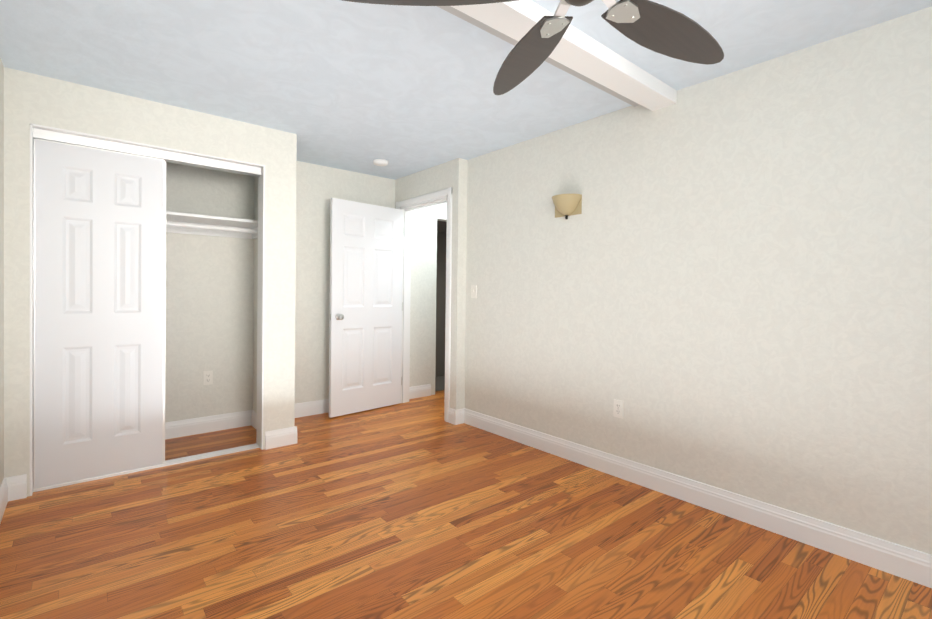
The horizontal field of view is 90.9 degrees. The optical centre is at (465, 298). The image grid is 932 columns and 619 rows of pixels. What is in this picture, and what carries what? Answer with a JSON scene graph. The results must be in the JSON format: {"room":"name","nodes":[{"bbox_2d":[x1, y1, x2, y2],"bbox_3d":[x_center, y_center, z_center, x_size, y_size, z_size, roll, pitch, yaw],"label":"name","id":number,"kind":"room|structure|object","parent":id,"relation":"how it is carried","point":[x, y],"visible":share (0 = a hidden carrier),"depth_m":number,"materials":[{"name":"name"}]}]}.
{"room":"empty bedroom","nodes":[
{"label":"empty bedroom","id":0,"kind":"room"},
{"bbox_2d":[0,58,3,485],"bbox_3d":[-1.031,-0.029,0.629,0.120,2.380,6.500,0,1,-40],"label":"wall","id":1,"kind":"structure","parent":0,"point":[1,272],"depth_m":2.45,"materials":[{"name":"beige paint"}]},
{"bbox_2d":[0,476,15,522],"bbox_3d":[-0.756,1.102,0.415,0.030,0.130,5.540,0,1,-40],"label":"baseboard","id":2,"kind":"structure","parent":1,"relation":"attached to","point":[8,486],"depth_m":2.51,"materials":[{"name":"white wood"}]},
{"bbox_2d":[16,474,23,487],"bbox_3d":[-2.807,1.046,2.855,0.017,0.130,0.565,0,1,-40],"label":"baseboard","id":3,"kind":"structure","parent":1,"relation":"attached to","point":[17,477],"depth_m":2.56,"materials":[{"name":"white wood"}]},
{"bbox_2d":[4,67,296,496],"bbox_3d":[-1.966,-0.071,3.077,1.590,2.380,0.135,0,1,-40],"label":"wall","id":4,"kind":"structure","parent":0,"point":[29,98],"depth_m":2.85,"materials":[{"name":"beige paint"}]},
{"bbox_2d":[33,138,164,488],"bbox_3d":[-2.253,0.096,2.853,0.632,2.028,0.025,0,1,-40],"label":"sliding door","id":5,"kind":"structure","parent":4,"relation":"in","point":[99,220],"depth_m":2.82,"materials":[{"name":"white painted wood"}]},
{"bbox_2d":[30,123,264,495],"bbox_3d":[-2.016,0.068,3.037,1.259,2.102,0.136,0,1,-40],"label":"trim","id":6,"kind":"structure","parent":4,"relation":"attached to","point":[170,155],"depth_m":3.04,"materials":[{"name":"white wood"}]},
{"bbox_2d":[164,161,165,461],"bbox_3d":[-2.266,0.095,2.887,0.632,2.028,0.025,0,1,-40],"label":"sliding door","id":7,"kind":"structure","parent":4,"relation":"in","point":[164,303],"depth_m":3.08,"materials":[{"name":"white wood"}]},
{"bbox_2d":[253,176,257,411],"bbox_3d":[-1.630,-0.077,3.828,0.110,2.380,0.585,0,1,-40],"label":"wall","id":8,"kind":"structure","parent":0,"point":[255,289],"depth_m":3.97,"materials":[{"name":"beige paint"}]},
{"bbox_2d":[248,410,275,443],"bbox_3d":[-1.686,1.048,3.794,0.017,0.130,0.565,0,1,-40],"label":"baseboard","id":9,"kind":"structure","parent":8,"relation":"attached to","point":[270,436],"depth_m":3.88,"materials":[{"name":"white wood"}]},
{"bbox_2d":[276,426,296,443],"bbox_3d":[-1.540,1.050,3.816,0.017,0.130,0.717,0,1,-40],"label":"baseboard","id":10,"kind":"structure","parent":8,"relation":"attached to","point":[289,435],"depth_m":3.51,"materials":[{"name":"white wood"}]},
{"bbox_2d":[165,161,446,421],"bbox_3d":[-1.369,-0.082,4.506,4.340,2.380,0.120,0,1,-40],"label":"wall","id":11,"kind":"structure","parent":0,"point":[209,300],"depth_m":3.96,"materials":[{"name":"beige paint"}]},
{"bbox_2d":[165,411,247,438],"bbox_3d":[-2.435,1.042,3.549,1.480,0.130,0.017,0,1,-40],"label":"baseboard","id":12,"kind":"structure","parent":11,"relation":"attached to","point":[174,429],"depth_m":3.78,"materials":[{"name":"white wood"}]},
{"bbox_2d":[203,371,212,384],"bbox_3d":[-2.134,0.657,3.798,0.070,0.114,0.009,0,1,-40],"label":"electrical outlet","id":13,"kind":"object","parent":11,"relation":"attached to","point":[207,377],"visible":1,"depth_m":3.79,"materials":[{"name":"white plastic"}]},
{"bbox_2d":[166,211,257,238],"bbox_3d":[-2.292,-0.569,3.382,1.481,0.109,0.402,0,1,-40],"label":"closet shelf","id":14,"kind":"object","parent":11,"relation":"attached to","point":[187,223],"visible":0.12,"depth_m":3.63,"materials":[{"name":"white wood"}]},
{"bbox_2d":[295,399,328,417],"bbox_3d":[-1.280,1.044,4.514,1.310,0.130,0.020,0,1,-40],"label":"baseboard","id":15,"kind":"structure","parent":11,"relation":"attached to","point":[310,408],"depth_m":4.36,"materials":[{"name":"white wood"}]},
{"bbox_2d":[409,384,430,398],"bbox_3d":[-0.541,1.045,5.135,0.360,0.130,0.017,0,1,-40],"label":"baseboard","id":16,"kind":"structure","parent":11,"relation":"attached to","point":[422,390],"depth_m":5.15,"materials":[{"name":"white wood"}]},
{"bbox_2d":[395,158,466,409],"bbox_3d":[-0.374,-0.071,4.556,0.130,2.380,1.080,0,1,-40],"label":"wall","id":17,"kind":"structure","parent":0,"point":[449,174],"depth_m":4.14,"materials":[{"name":"beige paint"}]},
{"bbox_2d":[329,198,402,417],"bbox_3d":[-0.949,0.088,4.509,0.818,2.025,0.191,0,1,-40],"label":"entry door","id":18,"kind":"structure","parent":17,"relation":"in","point":[365,318],"depth_m":4.48,"materials":[{"name":"white painted wood"},{"name":"brushed nickel"}]},
{"bbox_2d":[396,187,451,421],"bbox_3d":[-0.392,0.053,4.577,0.165,2.132,0.954,0,1,-40],"label":"door frame","id":19,"kind":"structure","parent":17,"relation":"attached to","point":[406,295],"depth_m":4.72,"materials":[{"name":"white wood"}]},
{"bbox_2d":[435,231,445,376],"bbox_3d":[-0.595,-0.096,6.315,1.030,2.380,0.100,0,1,-40],"label":"wall","id":20,"kind":"structure","parent":0,"point":[440,304],"depth_m":6.46,"materials":[{"name":"brown"}]},
{"bbox_2d":[437,221,446,231],"bbox_3d":[-0.337,-0.963,5.970,1.080,0.070,0.830,0,1,-40],"label":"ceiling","id":21,"kind":"structure","parent":0,"point":[441,226],"depth_m":5.92,"materials":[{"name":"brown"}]},
{"bbox_2d":[0,376,931,618],"bbox_3d":[0.407,1.206,2.383,4.640,0.100,7.360,0,1,-40],"label":"floor","id":22,"kind":"structure","parent":0,"point":[418,508],"depth_m":2.15,"materials":[{"name":"brown wood"}]},
{"bbox_2d":[0,0,931,179],"bbox_3d":[0.694,-1.266,2.045,4.640,0.100,6.560,0,1,-40],"label":"ceiling","id":23,"kind":"structure","parent":0,"point":[404,91],"depth_m":2.39,"materials":[{"name":"paint"}]},
{"bbox_2d":[373,159,387,165],"bbox_3d":[-0.783,-1.243,4.213,0.140,0.038,0.140,0,1,-40],"label":"smoke detector","id":24,"kind":"object","parent":23,"relation":"attached to","point":[380,162],"visible":0.98,"depth_m":4.17,"materials":[{"name":"white plastic"}]},
{"bbox_2d":[342,0,723,94],"bbox_3d":[0.364,-1.008,1.252,1.306,0.404,1.320,0,1,-40],"label":"ceiling fan","id":25,"kind":"object","parent":23,"relation":"hanging from","point":[660,29],"visible":1,"depth_m":1.45,"materials":[{"name":"brown wood"}]},
{"bbox_2d":[437,0,676,110],"bbox_3d":[-0.001,-1.184,1.830,3.000,0.076,0.270,0,1,-40],"label":"ceiling beam","id":26,"kind":"structure","parent":23,"relation":"attached to","point":[579,54],"depth_m":2.19,"materials":[{"name":"white"}]},
{"bbox_2d":[464,6,931,554],"bbox_3d":[1.746,-0.015,2.172,0.120,2.380,5.300,0,1,-40],"label":"wall","id":27,"kind":"structure","parent":0,"point":[722,282],"depth_m":2.42,"materials":[{"name":"beige paint"}]},
{"bbox_2d":[471,285,476,297],"bbox_3d":[0.066,-0.059,4.071,0.017,0.114,0.070,0,1,-40],"label":"light switch","id":28,"kind":"object","parent":27,"relation":"attached to","point":[473,291],"visible":1,"depth_m":4.07,"materials":[{"name":"white plastic"}]},
{"bbox_2d":[552,194,581,218],"bbox_3d":[0.687,-0.645,3.253,0.117,0.162,0.234,0,1,-40],"label":"sconce","id":29,"kind":"object","parent":27,"relation":"attached to","point":[566,205],"visible":1,"depth_m":3.22,"materials":[{"name":"beige glass"}]},
{"bbox_2d":[613,399,623,418],"bbox_3d":[0.988,0.716,2.976,0.009,0.114,0.070,0,1,-40],"label":"outlet","id":30,"kind":"object","parent":27,"relation":"attached to","point":[618,409],"visible":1,"depth_m":2.97,"materials":[{"name":"white plastic"}]},
{"bbox_2d":[460,408,931,587],"bbox_3d":[1.636,1.109,2.184,0.030,0.130,5.180,0,1,-40],"label":"baseboard","id":31,"kind":"structure","parent":27,"relation":"attached to","point":[907,563],"depth_m":2.42,"materials":[{"name":"white wood"}]}
]}

